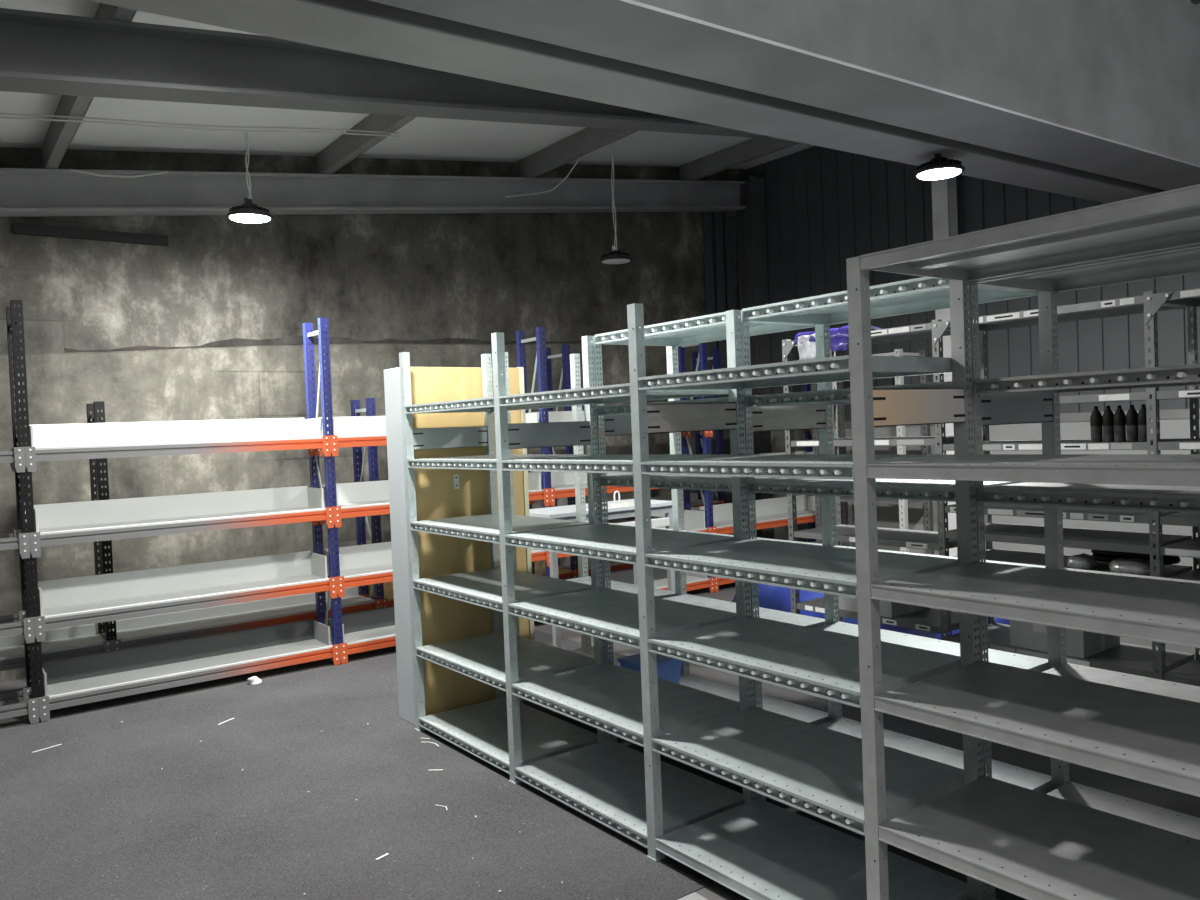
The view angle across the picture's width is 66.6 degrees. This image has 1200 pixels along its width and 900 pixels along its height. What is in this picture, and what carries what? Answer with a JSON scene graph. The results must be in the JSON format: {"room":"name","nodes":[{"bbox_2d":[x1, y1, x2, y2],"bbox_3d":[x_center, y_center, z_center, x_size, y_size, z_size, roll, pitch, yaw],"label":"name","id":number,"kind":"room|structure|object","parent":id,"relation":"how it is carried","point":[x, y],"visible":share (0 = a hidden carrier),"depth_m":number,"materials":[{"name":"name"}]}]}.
{"room":"warehouse","nodes":[
{"label":"warehouse","id":0,"kind":"room"},
{"bbox_2d":[0,147,745,681],"bbox_3d":[-3.462,-1.038,7.042,13.000,5.200,0.285,-3,2,-37],"label":"wall","id":1,"kind":"structure","parent":0,"point":[374,277],"depth_m":7.49,"materials":[{"name":"concrete"}]},
{"bbox_2d":[41,3,136,168],"bbox_3d":[-0.733,-2.077,2.241,0.075,0.187,10.650,-3,2,-37],"label":"trim","id":2,"kind":"structure","parent":1,"relation":"attached to","point":[60,134],"depth_m":5.58,"materials":[{"name":"grey paint"}]},
{"bbox_2d":[12,223,167,245],"bbox_3d":[-3.709,-1.576,6.697,1.000,0.070,0.044,-3,2,-37],"label":"trim","id":3,"kind":"structure","parent":1,"relation":"attached to","point":[18,228],"depth_m":6.66,"materials":[{"name":"black"}]},
{"bbox_2d":[0,113,398,136],"bbox_3d":[-3.038,-1.950,5.405,4.001,0.501,0.030,-3,2,-37],"label":"power cable","id":4,"kind":"object","parent":1,"relation":"hanging from","point":[0,113],"visible":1,"depth_m":5.75,"materials":[{"name":"grey plastic"}]},
{"bbox_2d":[226,132,273,222],"bbox_3d":[-2.295,-1.789,5.962,0.290,0.566,0.290,-3,2,-37],"label":"pendant lamp","id":5,"kind":"object","parent":4,"relation":"hanging from","point":[248,212],"visible":1,"depth_m":5.93,"materials":[{"name":"black"}]},
{"bbox_2d":[65,335,581,351],"bbox_3d":[-1.415,-1.013,8.444,6.150,0.327,0.016,-3,2,-37],"label":"trim","id":6,"kind":"structure","parent":1,"relation":"attached to","point":[295,339],"depth_m":7.57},
{"bbox_2d":[315,114,415,173],"bbox_3d":[0.841,-2.399,3.421,0.075,0.187,10.650,-3,2,-37],"label":"trim","id":7,"kind":"structure","parent":1,"relation":"attached to","point":[347,147],"depth_m":6.98,"materials":[{"name":"grey paint"}]},
{"bbox_2d":[518,127,637,177],"bbox_3d":[2.430,-2.724,4.614,0.075,0.187,10.650,-3,2,-37],"label":"trim","id":8,"kind":"structure","parent":1,"relation":"attached to","point":[587,140],"depth_m":8.19,"materials":[{"name":"grey paint"}]},
{"bbox_2d":[599,144,632,263],"bbox_3d":[0.118,-2.115,7.833,0.290,1.006,0.290,-3,2,-37],"label":"pendant lamp","id":9,"kind":"object","parent":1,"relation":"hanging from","point":[616,256],"visible":1,"depth_m":7.81,"materials":[{"name":"black"}]},
{"bbox_2d":[702,211,735,534],"bbox_3d":[1.427,-0.710,10.509,0.460,3.990,0.024,-3,2,-37],"label":"trim","id":10,"kind":"structure","parent":1,"relation":"attached to","point":[707,216],"depth_m":10.46,"materials":[{"name":"metal"}]},
{"bbox_2d":[679,0,1199,179],"bbox_3d":[4.099,-3.066,5.866,0.075,0.187,10.650,-3,2,-37],"label":"trim","id":11,"kind":"structure","parent":1,"relation":"attached to","point":[754,148],"depth_m":9.45,"materials":[{"name":"grey paint"}]},
{"bbox_2d":[0,0,814,168],"bbox_3d":[-0.190,-2.339,2.743,13.200,1.619,11.000,-3,2,-37],"label":"ceiling","id":12,"kind":"structure","parent":0,"point":[422,138],"depth_m":6.90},
{"bbox_2d":[0,582,1199,899],"bbox_3d":[-0.033,1.632,2.841,13.200,0.202,11.000,-3,2,-37],"label":"floor","id":13,"kind":"structure","parent":0,"point":[1188,804],"depth_m":4.97,"materials":[{"name":"concrete"}]},
{"bbox_2d":[0,344,725,670],"bbox_3d":[-1.865,0.314,7.301,7.622,2.360,0.395,-3,2,-37],"label":"rack","id":14,"kind":"object","parent":13,"relation":"on","point":[74,641],"visible":0.44,"depth_m":6.66,"materials":[{"name":"black metal"}]},
{"bbox_2d":[0,300,834,723],"bbox_3d":[-1.265,0.238,7.118,9.184,2.473,0.395,-3,2,-37],"label":"rack","id":15,"kind":"object","parent":13,"relation":"on","point":[84,600],"visible":0.52,"depth_m":6.17,"materials":[{"name":"white metal"}]},
{"bbox_2d":[26,425,33,446],"bbox_3d":[-3.426,-0.078,5.493,0.014,0.132,0.293,-3,2,-37],"label":"tray","id":16,"kind":"object","parent":15,"relation":"on","point":[31,429],"depth_m":5.38,"materials":[{"name":"white metal"}]},
{"bbox_2d":[30,508,38,531],"bbox_3d":[-3.406,0.420,5.505,0.014,0.139,0.293,-3,2,-37],"label":"tray","id":17,"kind":"object","parent":15,"relation":"on","point":[36,520],"depth_m":5.39,"materials":[{"name":"white metal"}]},
{"bbox_2d":[34,586,42,615],"bbox_3d":[-3.388,0.905,5.517,0.014,0.159,0.293,-3,2,-37],"label":"tray","id":18,"kind":"object","parent":15,"relation":"on","point":[40,594],"depth_m":5.40,"materials":[{"name":"white metal"}]},
{"bbox_2d":[39,667,47,695],"bbox_3d":[-3.368,1.392,5.529,0.014,0.134,0.293,-3,2,-37],"label":"divider","id":19,"kind":"object","parent":15,"relation":"on","point":[45,685],"depth_m":5.42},
{"bbox_2d":[29,418,304,447],"bbox_3d":[-2.832,-0.123,6.133,1.712,0.144,0.015,-3,2,-37],"label":"shelf","id":20,"kind":"object","parent":15,"relation":"on","point":[118,433],"depth_m":6.07,"materials":[{"name":"white metal"}]},
{"bbox_2d":[34,486,307,528],"bbox_3d":[-2.812,0.375,6.146,1.712,0.151,0.015,-3,2,-37],"label":"shelf","id":21,"kind":"object","parent":15,"relation":"on","point":[70,514],"depth_m":6.09,"materials":[{"name":"white metal"}]},
{"bbox_2d":[38,551,310,608],"bbox_3d":[-2.793,0.860,6.157,1.712,0.171,0.015,-3,2,-37],"label":"shelf","id":22,"kind":"object","parent":15,"relation":"on","point":[57,593],"depth_m":6.10,"materials":[{"name":"white metal"}]},
{"bbox_2d":[42,619,314,684],"bbox_3d":[-2.774,1.347,6.169,1.712,0.146,0.015,-3,2,-37],"label":"shelf","id":23,"kind":"object","parent":15,"relation":"on","point":[65,670],"depth_m":6.11,"materials":[{"name":"metal"}]},
{"bbox_2d":[36,437,322,449],"bbox_3d":[-2.734,-0.045,6.018,1.754,0.014,0.352,-3,2,-37],"label":"shelf","id":24,"kind":"object","parent":15,"relation":"on","point":[196,442],"depth_m":5.95,"materials":[{"name":"white metal"}]},
{"bbox_2d":[36,574,328,618],"bbox_3d":[-2.695,0.951,6.042,1.754,0.014,0.352,-3,2,-37],"label":"shelf","id":25,"kind":"object","parent":15,"relation":"on","point":[130,602],"depth_m":5.96,"materials":[{"name":"white metal"}]},
{"bbox_2d":[39,507,325,534],"bbox_3d":[-2.714,0.457,6.030,1.754,0.014,0.352,-3,2,-37],"label":"shelf","id":26,"kind":"object","parent":15,"relation":"on","point":[200,518],"depth_m":5.95,"materials":[{"name":"white metal"}]},
{"bbox_2d":[40,639,331,698],"bbox_3d":[-2.676,1.426,6.054,1.754,0.014,0.352,-3,2,-37],"label":"shelf","id":27,"kind":"object","parent":15,"relation":"on","point":[107,681],"depth_m":5.97,"materials":[{"name":"white metal"}]},
{"bbox_2d":[304,418,320,436],"bbox_3d":[-2.052,-0.157,6.523,0.014,0.132,0.293,-3,2,-37],"label":"tray","id":28,"kind":"object","parent":15,"relation":"on","point":[312,427],"depth_m":6.50,"materials":[{"name":"white metal"}]},
{"bbox_2d":[307,487,323,507],"bbox_3d":[-2.032,0.341,6.535,0.014,0.139,0.293,-3,2,-37],"label":"tray","id":29,"kind":"object","parent":15,"relation":"on","point":[315,496],"depth_m":6.52,"materials":[{"name":"white metal"}]},
{"bbox_2d":[310,552,327,578],"bbox_3d":[-2.013,0.825,6.547,0.014,0.159,0.293,-3,2,-37],"label":"tray","id":30,"kind":"object","parent":15,"relation":"on","point":[318,562],"depth_m":6.53,"materials":[{"name":"white metal"}]},
{"bbox_2d":[314,621,330,645],"bbox_3d":[-1.994,1.312,6.559,0.014,0.134,0.293,-3,2,-37],"label":"divider","id":31,"kind":"object","parent":15,"relation":"on","point":[321,631],"depth_m":6.54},
{"bbox_2d":[320,418,334,436],"bbox_3d":[-1.971,-0.162,6.583,0.014,0.132,0.293,-3,2,-37],"label":"tray","id":32,"kind":"object","parent":15,"relation":"on","point":[332,425],"depth_m":6.47,"materials":[{"name":"white metal"}]},
{"bbox_2d":[322,486,337,505],"bbox_3d":[-1.952,0.336,6.595,0.014,0.139,0.293,-3,2,-37],"label":"tray","id":33,"kind":"object","parent":15,"relation":"on","point":[335,489],"depth_m":6.48,"materials":[{"name":"white metal"}]},
{"bbox_2d":[324,551,341,575],"bbox_3d":[-1.932,0.821,6.607,0.014,0.159,0.293,-3,2,-37],"label":"tray","id":34,"kind":"object","parent":15,"relation":"on","point":[326,553],"depth_m":6.56,"materials":[{"name":"white metal"}]},
{"bbox_2d":[327,618,344,642],"bbox_3d":[-1.913,1.308,6.619,0.014,0.134,0.293,-3,2,-37],"label":"tray","id":35,"kind":"object","parent":15,"relation":"on","point":[329,621],"depth_m":6.58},
{"bbox_2d":[319,416,385,435],"bbox_3d":[-1.377,-0.207,7.224,1.712,0.144,0.015,-3,2,-37],"label":"shelf","id":36,"kind":"object","parent":15,"relation":"on","point":[356,425],"depth_m":6.89,"materials":[{"name":"white metal"}]},
{"bbox_2d":[322,480,388,503],"bbox_3d":[-1.357,0.291,7.236,1.712,0.151,0.015,-3,2,-37],"label":"shelf","id":37,"kind":"object","parent":15,"relation":"on","point":[369,491],"depth_m":6.90,"materials":[{"name":"white metal"}]},
{"bbox_2d":[325,542,391,569],"bbox_3d":[-1.338,0.776,7.248,1.712,0.171,0.015,-3,2,-37],"label":"shelf","id":38,"kind":"object","parent":15,"relation":"on","point":[375,554],"depth_m":6.91,"materials":[{"name":"white metal"}]},
{"bbox_2d":[328,606,394,633],"bbox_3d":[-1.319,1.263,7.260,1.712,0.146,0.015,-3,2,-37],"label":"shelf","id":39,"kind":"object","parent":15,"relation":"on","point":[355,622],"depth_m":6.92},
{"bbox_2d":[338,434,386,437],"bbox_3d":[-1.279,-0.129,7.108,1.754,0.014,0.352,-3,2,-37],"label":"tray","id":40,"kind":"object","parent":15,"relation":"on","point":[339,435],"depth_m":6.63,"materials":[{"name":"white metal"}]},
{"bbox_2d":[330,625,395,644],"bbox_3d":[-1.221,1.342,7.144,1.754,0.014,0.352,-3,2,-37],"label":"shelf","id":41,"kind":"object","parent":15,"relation":"on","point":[371,634],"depth_m":6.72,"materials":[{"name":"white metal"}]},
{"bbox_2d":[325,489,543,508],"bbox_3d":[-1.259,0.373,7.121,1.754,0.014,0.352,-3,2,-37],"label":"shelf","id":42,"kind":"object","parent":15,"relation":"on","point":[380,502],"depth_m":6.80,"materials":[{"name":"white metal"}]},
{"bbox_2d":[327,549,544,578],"bbox_3d":[-1.240,0.867,7.133,1.754,0.014,0.352,-3,2,-37],"label":"shelf","id":43,"kind":"object","parent":15,"relation":"on","point":[380,569],"depth_m":6.75,"materials":[{"name":"white metal"}]},
{"bbox_2d":[525,412,538,422],"bbox_3d":[-0.597,-0.241,7.613,0.014,0.132,0.293,-3,2,-37],"label":"tray","id":44,"kind":"object","parent":15,"relation":"on","point":[530,417],"depth_m":7.55,"materials":[{"name":"white metal"}]},
{"bbox_2d":[528,472,540,489],"bbox_3d":[-0.577,0.257,7.625,0.014,0.139,0.293,-3,2,-37],"label":"tray","id":45,"kind":"object","parent":15,"relation":"on","point":[534,479],"depth_m":7.57,"materials":[{"name":"white metal"}]},
{"bbox_2d":[528,411,602,422],"bbox_3d":[0.079,-0.291,8.314,1.712,0.144,0.015,-3,2,-37],"label":"shelf","id":46,"kind":"object","parent":15,"relation":"on","point":[554,416],"depth_m":8.00,"materials":[{"name":"white metal"}]},
{"bbox_2d":[541,482,594,489],"bbox_3d":[0.196,0.289,8.211,1.754,0.014,0.352,-3,2,-37],"label":"tray","id":47,"kind":"object","parent":15,"relation":"on","point":[554,485],"depth_m":7.80,"materials":[{"name":"white metal"}]},
{"bbox_2d":[534,471,623,485],"bbox_3d":[0.098,0.207,8.327,1.712,0.151,0.015,-3,2,-37],"label":"shelf","id":48,"kind":"object","parent":15,"relation":"on","point":[557,478],"depth_m":8.01,"materials":[{"name":"white metal"}]},
{"bbox_2d":[562,567,684,583],"bbox_3d":[0.136,1.179,8.351,1.712,0.146,0.015,-3,2,-37],"label":"shelf","id":49,"kind":"object","parent":15,"relation":"on","point":[626,575],"depth_m":8.44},
{"bbox_2d":[651,509,682,527],"bbox_3d":[0.117,0.692,8.338,1.712,0.171,0.015,-3,2,-37],"label":"shelf","id":50,"kind":"object","parent":15,"relation":"on","point":[662,514],"depth_m":8.68,"materials":[{"name":"white metal"}]},
{"bbox_2d":[654,575,709,588],"bbox_3d":[0.234,1.258,8.235,1.754,0.014,0.352,-3,2,-37],"label":"shelf","id":51,"kind":"object","parent":15,"relation":"on","point":[660,582],"depth_m":8.56,"materials":[{"name":"white metal"}]},
{"bbox_2d":[684,510,704,527],"bbox_3d":[0.897,0.657,8.728,0.014,0.159,0.293,-3,2,-37],"label":"tray","id":52,"kind":"object","parent":15,"relation":"on","point":[692,519],"depth_m":8.71,"materials":[{"name":"white plastic"}]},
{"bbox_2d":[691,495,807,521],"bbox_3d":[1.572,0.608,9.429,1.712,0.171,0.015,-3,2,-37],"label":"shelf","id":53,"kind":"object","parent":15,"relation":"on","point":[772,506],"depth_m":9.54,"materials":[{"name":"white metal"}]},
{"bbox_2d":[714,510,814,527],"bbox_3d":[1.670,0.699,9.314,1.754,0.014,0.352,-3,2,-37],"label":"shelf","id":54,"kind":"object","parent":15,"relation":"on","point":[778,516],"depth_m":9.27,"materials":[{"name":"white metal"}]},
{"bbox_2d":[0,630,957,899],"bbox_3d":[-2.625,1.620,3.377,8.100,0.003,3.935,-3,2,-37],"label":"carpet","id":55,"kind":"object","parent":13,"relation":"on","point":[138,807],"visible":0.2,"depth_m":3.94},
{"bbox_2d":[384,367,534,725],"bbox_3d":[-0.796,0.513,5.289,0.768,1.970,0.256,-3,2,-37],"label":"tall cabinet","id":56,"kind":"object","parent":55,"relation":"on","point":[440,493],"visible":0.39,"depth_m":5.10,"materials":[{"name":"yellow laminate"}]},
{"bbox_2d":[529,499,674,647],"bbox_3d":[-0.007,0.917,6.506,1.100,1.042,0.470,-3,2,-37],"label":"work table","id":57,"kind":"object","parent":55,"relation":"on","point":[624,514],"visible":0.31,"depth_m":6.39,"materials":[{"name":"metal"}]},
{"bbox_2d":[399,184,1199,899],"bbox_3d":[0.368,0.476,3.507,0.550,2.041,3.983,-3,2,-37],"label":"shelving","id":58,"kind":"object","parent":55,"relation":"on","point":[1028,844],"visible":1,"depth_m":2.93,"materials":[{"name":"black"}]},
{"bbox_2d":[505,244,1199,897],"bbox_3d":[0.836,0.448,3.789,0.543,2.046,3.873,-3,2,-37],"label":"shelving","id":59,"kind":"object","parent":55,"relation":"on","point":[1021,399],"visible":0.37,"depth_m":3.23,"materials":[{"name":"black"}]},
{"bbox_2d":[617,653,681,683],"bbox_3d":[0.251,1.098,4.456,0.256,0.174,0.206,-3,2,-37],"label":"plastic crate","id":60,"kind":"object","parent":59,"relation":"on","point":[668,668],"visible":0.32,"depth_m":4.41,"materials":[{"name":"blue"}]},
{"bbox_2d":[732,583,823,618],"bbox_3d":[1.595,1.067,7.171,1.052,0.574,0.819,-3,2,-37],"label":"storage bin","id":61,"kind":"object","parent":13,"relation":"on","point":[770,597],"visible":0.07,"depth_m":6.80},
{"bbox_2d":[811,349,933,554],"bbox_3d":[2.687,0.162,9.072,0.450,2.220,1.060,-3,2,-37],"label":"storage rack","id":62,"kind":"object","parent":13,"relation":"on","point":[926,449],"visible":0.3,"depth_m":8.78,"materials":[{"name":"grey metal"}]},
{"bbox_2d":[820,497,923,504],"bbox_3d":[2.701,0.491,9.081,0.447,0.030,0.936,-3,2,-37],"label":"shelf","id":63,"kind":"object","parent":62,"relation":"attached to","point":[842,499],"depth_m":8.76,"materials":[{"name":"metal"}]},
{"bbox_2d":[872,352,918,356],"bbox_3d":[2.646,-0.907,9.046,0.447,0.030,0.936,-3,2,-37],"label":"shelf","id":64,"kind":"object","parent":62,"relation":"attached to","point":[892,353],"depth_m":8.65,"materials":[{"name":"white metal"}]},
{"bbox_2d":[824,614,935,638],"bbox_3d":[2.015,1.077,6.444,0.827,0.557,0.701,-3,2,-37],"label":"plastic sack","id":65,"kind":"object","parent":13,"relation":"on","point":[846,620],"visible":0.06,"depth_m":6.14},
{"bbox_2d":[936,616,1009,639],"bbox_3d":[2.527,1.067,5.758,0.874,0.570,0.706,-3,2,-37],"label":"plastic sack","id":66,"kind":"object","parent":13,"relation":"on","point":[997,620],"visible":0.02,"depth_m":5.42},
{"bbox_2d":[782,288,1199,686],"bbox_3d":[2.284,0.352,4.534,0.469,2.095,3.144,-3,2,-37],"label":"rack","id":67,"kind":"object","parent":13,"relation":"on","point":[1161,663],"depth_m":4.40,"materials":[{"name":"metal"}]},
{"bbox_2d":[794,326,881,359],"bbox_3d":[1.425,-0.628,5.430,0.359,0.189,0.426,-3,2,-37],"label":"plastic bag","id":68,"kind":"object","parent":67,"relation":"on","point":[806,341],"visible":0.66,"depth_m":5.38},
{"bbox_2d":[793,323,950,347],"bbox_3d":[1.627,-0.660,5.340,0.452,0.035,0.994,-3,2,-37],"label":"shelf","id":69,"kind":"object","parent":67,"relation":"attached to","point":[920,331],"depth_m":5.26,"materials":[{"name":"metal"}]},
{"bbox_2d":[791,436,953,446],"bbox_3d":[1.651,-0.051,5.354,0.452,0.035,0.994,-3,2,-37],"label":"shelf","id":70,"kind":"object","parent":67,"relation":"attached to","point":[926,440],"depth_m":5.10,"materials":[{"name":"metal"}]},
{"bbox_2d":[794,524,956,550],"bbox_3d":[1.673,0.506,5.368,0.452,0.035,0.994,-3,2,-37],"label":"shelf","id":71,"kind":"object","parent":67,"relation":"attached to","point":[918,539],"depth_m":5.27,"materials":[{"name":"metal"}]},
{"bbox_2d":[834,596,928,617],"bbox_3d":[1.657,0.782,5.386,0.371,0.301,0.401,-3,2,-37],"label":"carton","id":72,"kind":"object","parent":67,"relation":"on","point":[887,609],"visible":0.16,"depth_m":5.20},
{"bbox_2d":[796,597,987,633],"bbox_3d":[1.690,0.950,5.379,0.452,0.035,0.994,-3,2,-37],"label":"shelf","id":73,"kind":"object","parent":67,"relation":"attached to","point":[929,620],"depth_m":5.12,"materials":[{"name":"metal"}]},
{"bbox_2d":[944,503,1177,523],"bbox_3d":[2.286,0.297,4.534,0.452,0.035,0.993,-3,2,-37],"label":"shelf","id":74,"kind":"object","parent":67,"relation":"attached to","point":[1073,513],"depth_m":4.29,"materials":[{"name":"metal"}]},
{"bbox_2d":[1010,620,1119,657],"bbox_3d":[2.300,0.838,4.531,0.371,0.261,0.361,-3,2,-37],"label":"carton","id":75,"kind":"object","parent":67,"relation":"on","point":[1081,644],"visible":0.38,"depth_m":4.42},
{"bbox_2d":[943,438,1189,450],"bbox_3d":[2.273,-0.025,4.527,0.452,0.035,0.993,-3,2,-37],"label":"shelf","id":76,"kind":"object","parent":67,"relation":"attached to","point":[987,445],"depth_m":4.32,"materials":[{"name":"metal"}]},
{"bbox_2d":[946,295,1186,330],"bbox_3d":[2.248,-0.664,4.511,0.452,0.035,0.993,-3,2,-37],"label":"shelf","id":77,"kind":"object","parent":67,"relation":"attached to","point":[1136,304],"depth_m":4.47,"materials":[{"name":"metal"}]},
{"bbox_2d":[945,523,1191,553],"bbox_3d":[2.291,0.430,4.538,0.452,0.035,0.993,-3,2,-37],"label":"shelf","id":78,"kind":"object","parent":67,"relation":"attached to","point":[1107,540],"depth_m":4.40,"materials":[{"name":"metal"}]},
{"bbox_2d":[948,623,1194,677],"bbox_3d":[2.313,0.986,4.551,0.452,0.035,0.993,-3,2,-37],"label":"shelf","id":79,"kind":"object","parent":67,"relation":"attached to","point":[1133,659],"depth_m":4.30,"materials":[{"name":"metal"}]},
{"bbox_2d":[954,549,1192,577],"bbox_3d":[2.297,0.573,4.541,0.452,0.035,0.993,-3,2,-37],"label":"shelf","id":80,"kind":"object","parent":67,"relation":"attached to","point":[1023,557],"depth_m":4.63,"materials":[{"name":"metal"}]},
{"bbox_2d":[1067,553,1096,569],"bbox_3d":[2.288,0.526,4.338,0.139,0.069,0.112,-3,2,-37],"label":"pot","id":81,"kind":"object","parent":67,"relation":"on","point":[1083,561],"visible":0.99,"depth_m":4.30,"materials":[{"name":"silver metal"}]},
{"bbox_2d":[1090,406,1102,441],"bbox_3d":[2.289,-0.119,4.215,0.051,0.166,0.051,-3,1,-17],"label":"bottle","id":82,"kind":"object","parent":67,"relation":"on","point":[1096,425],"visible":0.98,"depth_m":4.20,"materials":[{"name":"black"}]},
{"bbox_2d":[1102,406,1113,441],"bbox_3d":[2.324,-0.120,4.177,0.051,0.166,0.051,-2,2,23],"label":"bottle","id":83,"kind":"object","parent":67,"relation":"on","point":[1107,418],"visible":0.97,"depth_m":4.16,"materials":[{"name":"black"}]},
{"bbox_2d":[1113,405,1125,441],"bbox_3d":[2.350,-0.120,4.133,0.051,0.166,0.051,-3,2,-27],"label":"bottle","id":84,"kind":"object","parent":67,"relation":"on","point":[1119,418],"visible":1,"depth_m":4.11,"materials":[{"name":"black"}]},
{"bbox_2d":[1057,392,1188,403],"bbox_3d":[2.264,-0.245,4.521,0.452,0.035,0.993,-3,2,-37],"label":"shelf","id":85,"kind":"object","parent":67,"relation":"attached to","point":[1134,396],"depth_m":4.13,"materials":[{"name":"metal"}]},
{"bbox_2d":[1109,558,1155,575],"bbox_3d":[2.422,0.525,4.152,0.136,0.069,0.198,-3,2,-37],"label":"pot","id":86,"kind":"object","parent":67,"relation":"on","point":[1135,566],"visible":0.89,"depth_m":4.11,"materials":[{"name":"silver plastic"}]},
{"bbox_2d":[1126,405,1138,441],"bbox_3d":[2.385,-0.120,4.096,0.051,0.166,0.051,-2,1,13],"label":"bottle","id":87,"kind":"object","parent":67,"relation":"on","point":[1131,416],"visible":1,"depth_m":4.08,"materials":[{"name":"black"}]},
{"bbox_2d":[1137,404,1150,441],"bbox_3d":[2.411,-0.120,4.051,0.051,0.166,0.051,-3,2,-37],"label":"bottle","id":88,"kind":"object","parent":67,"relation":"on","point":[1141,417],"visible":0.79,"depth_m":4.04,"materials":[{"name":"black"}]},
{"bbox_2d":[1156,389,1199,398],"bbox_3d":[2.885,-0.249,3.693,0.452,0.035,0.993,-3,2,-37],"label":"shelf","id":89,"kind":"object","parent":67,"relation":"attached to","point":[1193,393],"depth_m":3.89,"materials":[{"name":"metal"}]},
{"bbox_2d":[1157,438,1199,449],"bbox_3d":[2.894,-0.029,3.698,0.452,0.035,0.993,-3,2,-37],"label":"shelf","id":90,"kind":"object","parent":67,"relation":"attached to","point":[1187,444],"depth_m":3.91,"materials":[{"name":"metal"}]},
{"bbox_2d":[1159,512,1199,526],"bbox_3d":[2.906,0.293,3.706,0.452,0.035,0.993,-3,2,-37],"label":"shelf","id":91,"kind":"object","parent":67,"relation":"attached to","point":[1180,518],"depth_m":3.93,"materials":[{"name":"metal"}]},
{"bbox_2d":[1160,537,1199,557],"bbox_3d":[2.912,0.426,3.709,0.452,0.035,0.993,-3,2,-37],"label":"shelf","id":92,"kind":"object","parent":67,"relation":"attached to","point":[1191,547],"depth_m":3.94,"materials":[{"name":"metal"}]},
{"bbox_2d":[1163,658,1199,686],"bbox_3d":[2.933,0.982,3.723,0.452,0.035,0.993,-3,2,-37],"label":"shelf","id":93,"kind":"object","parent":67,"relation":"attached to","point":[1189,673],"depth_m":3.97,"materials":[{"name":"metal"}]},
{"bbox_2d":[1164,288,1199,306],"bbox_3d":[2.869,-0.668,3.682,0.452,0.035,0.993,-3,2,-37],"label":"shelf","id":94,"kind":"object","parent":67,"relation":"attached to","point":[1190,297],"depth_m":3.90,"materials":[{"name":"metal"}]},
{"bbox_2d":[1168,568,1199,580],"bbox_3d":[2.917,0.569,3.713,0.452,0.035,0.993,-3,2,-37],"label":"shelf","id":95,"kind":"object","parent":67,"relation":"attached to","point":[1194,574],"depth_m":4.04,"materials":[{"name":"metal"}]},
{"bbox_2d":[746,146,1199,420],"bbox_3d":[5.062,-1.364,6.673,0.186,5.200,11.000,-3,2,-37],"label":"wall","id":96,"kind":"structure","parent":0,"point":[825,207],"depth_m":9.13,"materials":[{"name":"metal"}]},
{"bbox_2d":[88,0,1166,203],"bbox_3d":[-0.827,-1.706,3.425,12.940,0.624,0.340,-3,2,-37],"label":"ceiling beam","id":97,"kind":"structure","parent":96,"relation":"attached to","point":[361,27],"depth_m":3.94,"materials":[{"name":"metal"}]},
{"bbox_2d":[914,153,964,179],"bbox_3d":[2.037,-1.723,5.495,0.290,0.138,0.290,-3,2,-37],"label":"pendant lamp","id":98,"kind":"object","parent":97,"relation":"hanging from","point":[939,167],"visible":1,"depth_m":5.44,"materials":[{"name":"black"}]},
{"bbox_2d":[369,0,1199,190],"bbox_3d":[-0.530,-1.708,3.029,12.940,0.624,0.440,-3,2,-37],"label":"trim","id":99,"kind":"structure","parent":96,"relation":"attached to","point":[614,29],"depth_m":4.02,"materials":[{"name":"grey metal"}]},
{"bbox_2d":[620,0,1199,166],"bbox_3d":[-0.410,-2.210,2.830,12.940,1.636,0.024,-3,2,-37],"label":"trim","id":100,"kind":"structure","parent":96,"relation":"attached to","point":[1122,72],"depth_m":4.81,"materials":[{"name":"metal"}]},
{"bbox_2d":[835,408,1199,427],"bbox_3d":[5.064,-0.288,6.545,0.085,0.075,10.800,-3,2,-37],"label":"trim","id":101,"kind":"structure","parent":96,"relation":"attached to","point":[1171,413],"depth_m":7.72,"materials":[{"name":"grey paint"}]},
{"bbox_2d":[771,418,1199,568],"bbox_3d":[5.097,0.494,6.566,0.070,1.490,10.800,-3,2,-37],"label":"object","id":102,"kind":"structure","parent":0,"point":[887,514],"depth_m":8.31,"materials":[{"name":"metal"}]},
{"bbox_2d":[736,176,774,538],"bbox_3d":[1.820,-0.934,10.636,0.220,4.400,0.235,-3,2,-37],"label":"trim","id":103,"kind":"structure","parent":102,"relation":"attached to","point":[751,228],"depth_m":10.57,"materials":[{"name":"paint"}]},
{"bbox_2d":[931,176,957,556],"bbox_3d":[3.310,-0.783,8.660,0.150,4.078,0.165,-3,2,-37],"label":"column","id":104,"kind":"structure","parent":102,"relation":"attached to","point":[944,191],"depth_m":8.58,"materials":[{"name":"metal"}]},
{"bbox_3d":[-5.416,0.242,-1.185,0.100,3.200,11.000,-3,2,-37],"label":"wall","id":105,"kind":"structure","parent":0,"visible":0},
{"bbox_2d":[70,169,168,177],"bbox_3d":[-3.453,-2.003,6.590,0.642,0.101,0.018,-3,2,-39],"label":"loose cable","id":106,"kind":"object","parent":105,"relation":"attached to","point":[70,169],"visible":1,"depth_m":6.57,"materials":[{"name":"grey plastic"}]},
{"bbox_2d":[0,168,745,216],"bbox_3d":[-3.453,-1.902,6.756,12.750,1.768,0.180,-3,2,-37],"label":"trim","id":107,"kind":"structure","parent":105,"relation":"attached to","point":[24,192],"depth_m":7.65,"materials":[{"name":"paint"}]},
{"bbox_2d":[0,8,784,139],"bbox_3d":[-1.753,-1.928,4.644,12.940,1.790,0.200,-3,2,-37],"label":"ceiling beam","id":108,"kind":"structure","parent":105,"relation":"attached to","point":[41,52],"depth_m":4.62,"materials":[{"name":"metal"}]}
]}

